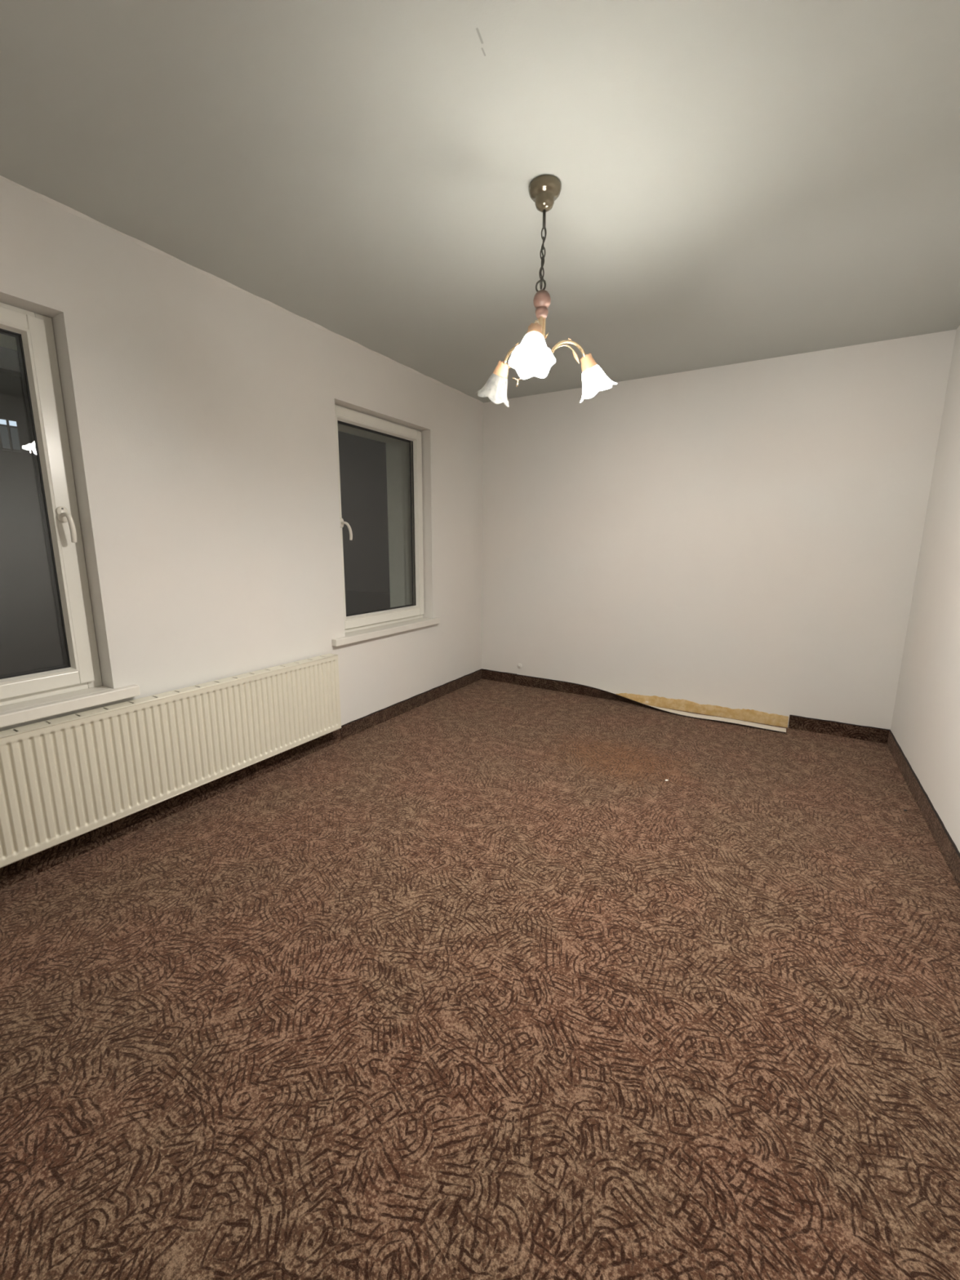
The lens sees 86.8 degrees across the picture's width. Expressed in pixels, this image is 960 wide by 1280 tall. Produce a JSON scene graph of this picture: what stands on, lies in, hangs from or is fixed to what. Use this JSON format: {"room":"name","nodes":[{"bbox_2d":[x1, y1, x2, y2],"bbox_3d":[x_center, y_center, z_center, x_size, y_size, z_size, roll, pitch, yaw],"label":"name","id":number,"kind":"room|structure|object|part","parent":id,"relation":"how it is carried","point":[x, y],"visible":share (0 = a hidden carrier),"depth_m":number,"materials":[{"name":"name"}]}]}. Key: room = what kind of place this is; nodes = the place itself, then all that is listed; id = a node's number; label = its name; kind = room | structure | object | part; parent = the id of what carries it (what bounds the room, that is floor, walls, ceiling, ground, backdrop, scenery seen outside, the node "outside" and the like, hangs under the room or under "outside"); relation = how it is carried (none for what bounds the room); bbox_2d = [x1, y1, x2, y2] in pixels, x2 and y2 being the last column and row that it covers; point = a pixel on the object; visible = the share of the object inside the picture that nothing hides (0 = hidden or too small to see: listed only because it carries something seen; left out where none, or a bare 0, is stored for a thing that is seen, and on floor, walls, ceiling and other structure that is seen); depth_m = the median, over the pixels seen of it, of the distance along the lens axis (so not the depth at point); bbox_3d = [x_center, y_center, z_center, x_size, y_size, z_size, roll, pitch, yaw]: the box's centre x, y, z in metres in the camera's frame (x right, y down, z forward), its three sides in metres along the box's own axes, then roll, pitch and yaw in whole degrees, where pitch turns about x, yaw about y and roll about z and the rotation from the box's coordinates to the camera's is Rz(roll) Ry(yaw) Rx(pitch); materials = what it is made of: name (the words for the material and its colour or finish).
{"room":"empty living room","nodes":[
{"label":"empty living room","id":0,"kind":"room"},
{"bbox_2d":[0,177,483,731],"bbox_3d":[-1.464,-0.510,2.841,0.460,2.590,5.290,7,12,30],"label":"wall","id":1,"kind":"structure","parent":0,"point":[199,411],"depth_m":2.59,"materials":[{"name":"paint"}]},
{"bbox_2d":[0,302,140,727],"bbox_3d":[-2.074,-0.448,1.805,0.542,1.560,1.177,7,12,30],"label":"window","id":2,"kind":"structure","parent":1,"relation":"in","point":[37,694],"depth_m":2.07,"materials":[{"name":"white plastic"}]},
{"bbox_3d":[-1.969,-0.463,1.733,0.075,1.458,0.940,6,12,29],"label":"sash","id":3,"kind":"part","parent":2,"relation":"part of","materials":[{"name":"white plastic"}]},
{"bbox_3d":[-1.986,-0.461,1.752,0.061,1.514,0.999,7,12,30],"label":"frame","id":4,"kind":"part","parent":2,"relation":"part of","materials":[{"name":"white plastic"}]},
{"bbox_3d":[-1.686,-0.462,2.086,0.054,0.122,0.028,6,12,29],"label":"handle","id":5,"kind":"part","parent":2,"relation":"part of","materials":[{"name":"plastic"}]},
{"bbox_3d":[-1.905,0.315,1.845,0.140,0.048,1.177,7,12,30],"label":"sill","id":6,"kind":"part","parent":2,"relation":"part of","materials":[{"name":"white plastic"}]},
{"bbox_2d":[0,653,341,868],"bbox_3d":[-1.459,0.488,2.488,0.102,0.498,2.024,7,12,30],"label":"radiator","id":7,"kind":"object","parent":1,"relation":"attached to","point":[64,779],"visible":1,"depth_m":2.31,"materials":[{"name":"beige metal"}]},
{"bbox_2d":[0,653,335,736],"bbox_3d":[-1.455,0.249,2.427,0.066,0.003,2.000,7,12,30],"label":"grille","id":8,"kind":"object","parent":7,"relation":"attached to","point":[27,730],"depth_m":2.32,"materials":[{"name":"beige metal"}]},
{"bbox_2d":[0,668,481,889],"bbox_3d":[-1.271,0.736,2.951,0.011,0.103,5.041,7,12,30],"label":"baseboard","id":9,"kind":"structure","parent":1,"relation":"attached to","point":[12,873],"depth_m":2.64,"materials":[{"name":"carpet"}]},
{"bbox_2d":[0,175,483,403],"bbox_3d":[-1.255,-1.750,2.482,0.012,0.019,5.050,7,12,30],"label":"trim","id":10,"kind":"structure","parent":1,"relation":"attached to","point":[66,208],"depth_m":2.39,"materials":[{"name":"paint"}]},
{"bbox_2d":[332,404,439,646],"bbox_3d":[-0.866,-0.835,3.802,0.542,1.547,1.175,7,12,30],"label":"window","id":11,"kind":"structure","parent":1,"relation":"in","point":[366,625],"depth_m":3.89,"materials":[{"name":"white plastic"}]},
{"bbox_3d":[-0.890,-0.730,3.396,0.072,0.122,0.039,-4,12,-22],"label":"handle","id":12,"kind":"part","parent":11,"relation":"part of","materials":[{"name":"plastic"}]},
{"bbox_3d":[-0.697,-0.078,3.841,0.140,0.048,1.175,7,12,30],"label":"sill","id":13,"kind":"part","parent":11,"relation":"part of","materials":[{"name":"white plastic"}]},
{"bbox_2d":[0,679,959,1279],"bbox_3d":[-0.029,0.989,2.253,3.817,0.120,5.290,7,12,30],"label":"floor","id":14,"kind":"structure","parent":0,"point":[459,984],"depth_m":1.44,"materials":[{"name":"carpet"}]},
{"bbox_2d":[0,0,959,402],"bbox_3d":[-0.014,-1.673,1.747,3.817,0.120,5.290,7,12,30],"label":"ceiling","id":15,"kind":"structure","parent":0,"point":[741,180],"depth_m":1.70,"materials":[{"name":"paint"}]},
{"bbox_2d":[475,174,617,407],"bbox_3d":[0.179,-1.280,1.883,0.550,0.701,0.607,7,12,30],"label":"chandelier","id":16,"kind":"object","parent":15,"relation":"hanging from","point":[531,357],"visible":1,"depth_m":1.85,"materials":[{"name":"white glass"}]},
{"bbox_3d":[0.054,-1.043,2.124,0.140,0.136,0.150,7,12,30],"label":"lamp shade","id":17,"kind":"part","parent":16,"relation":"part of","materials":[{"name":"white glass"}]},
{"bbox_3d":[0.159,-1.142,1.985,0.012,0.167,0.201,-9,14,-41],"label":"arm","id":18,"kind":"part","parent":16,"relation":"part of","materials":[{"name":"gold metal"}]},
{"bbox_3d":[0.172,-0.952,1.671,0.150,0.136,0.140,7,12,30],"label":"lamp shade","id":19,"kind":"part","parent":16,"relation":"part of","materials":[{"name":"white glass"}]},
{"bbox_3d":[0.179,-0.978,1.695,0.035,0.068,0.047,7,12,30],"label":"light bulb","id":20,"kind":"part","parent":16,"relation":"part of","materials":[{"name":"white glass"}]},
{"bbox_3d":[0.206,-1.107,1.803,0.012,0.167,0.209,3,11,12],"label":"arm","id":21,"kind":"part","parent":16,"relation":"part of","materials":[{"name":"gold metal"}]},
{"bbox_3d":[0.232,-1.393,1.857,0.021,0.231,0.006,1,11,6],"label":"power cord","id":22,"kind":"part","parent":16,"relation":"part of","materials":[{"name":"black metal"}]},
{"bbox_3d":[0.232,-1.521,1.833,0.011,0.060,0.011,7,12,30],"label":"chain","id":23,"kind":"part","parent":16,"relation":"part of","materials":[{"name":"metal"}]},
{"bbox_3d":[0.327,-1.134,1.947,0.201,0.167,0.012,-4,12,-21],"label":"arm","id":24,"kind":"part","parent":16,"relation":"part of","materials":[{"name":"gold metal"}]},
{"bbox_3d":[0.474,-1.024,2.028,0.139,0.136,0.142,7,12,30],"label":"lamp shade","id":25,"kind":"part","parent":16,"relation":"part of","materials":[{"name":"white glass"}]},
{"bbox_2d":[481,328,956,729],"bbox_3d":[1.445,-0.733,4.100,3.237,2.590,0.120,7,12,30],"label":"wall","id":26,"kind":"structure","parent":0,"point":[748,535],"depth_m":3.79,"materials":[{"name":"paint"}]},
{"bbox_2d":[517,662,522,668],"bbox_3d":[0.377,0.249,4.845,0.052,0.052,0.020,7,12,30],"label":"outlet","id":27,"kind":"object","parent":26,"relation":"attached to","point":[519,665],"visible":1,"depth_m":4.84,"materials":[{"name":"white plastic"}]},
{"bbox_2d":[481,668,786,733],"bbox_3d":[1.111,0.479,4.371,2.637,0.103,0.128,7,13,32],"label":"baseboard","id":28,"kind":"structure","parent":26,"relation":"attached to","point":[528,681],"depth_m":4.57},
{"bbox_2d":[616,693,788,727],"bbox_3d":[1.674,0.532,4.121,1.423,0.099,0.008,7,12,30],"label":"residue","id":29,"kind":"object","parent":26,"relation":"attached to","point":[754,716],"visible":0.91,"depth_m":4.02,"materials":[{"name":"beige"}]},
{"bbox_2d":[787,714,889,743],"bbox_3d":[2.542,0.631,3.614,0.588,0.103,0.011,7,12,30],"label":"baseboard","id":30,"kind":"structure","parent":26,"relation":"attached to","point":[798,722],"depth_m":3.60,"materials":[{"name":"carpet"}]},
{"bbox_2d":[890,325,959,852],"bbox_3d":[1.568,-0.158,1.074,0.120,2.590,5.290,7,12,30],"label":"wall","id":31,"kind":"structure","parent":0,"point":[926,722],"depth_m":2.75,"materials":[{"name":"paint"}]},
{"bbox_2d":[886,729,959,889],"bbox_3d":[1.503,1.058,1.335,0.011,0.103,5.041,7,12,30],"label":"baseboard","id":32,"kind":"structure","parent":31,"relation":"attached to","point":[948,848],"depth_m":2.48,"materials":[{"name":"carpet"}]},
{"label":"outside","id":33,"kind":"structure","parent":0,"visible":0},
{"bbox_2d":[345,590,390,614],"bbox_3d":[-17.400,1.409,15.812,39.530,0.200,60.000,7,12,30],"label":"ground","id":34,"kind":"structure","parent":33,"point":[356,602],"depth_m":38.34,"materials":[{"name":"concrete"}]},
{"bbox_2d":[0,346,64,675],"bbox_3d":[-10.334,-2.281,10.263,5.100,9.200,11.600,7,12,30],"label":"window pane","id":35,"kind":"structure","parent":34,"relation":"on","point":[30,639],"depth_m":9.24,"materials":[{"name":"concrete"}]},
{"bbox_3d":[-8.325,-3.552,8.895,0.008,0.370,0.100,7,12,30],"label":"pane","id":36,"kind":"part","parent":35,"relation":"part of","materials":[{"name":"grey glass"}]},
{"bbox_3d":[-8.253,-3.574,9.013,0.008,0.370,0.100,7,12,30],"label":"pane","id":37,"kind":"part","parent":35,"relation":"part of","materials":[{"name":"grey glass"}]}
]}

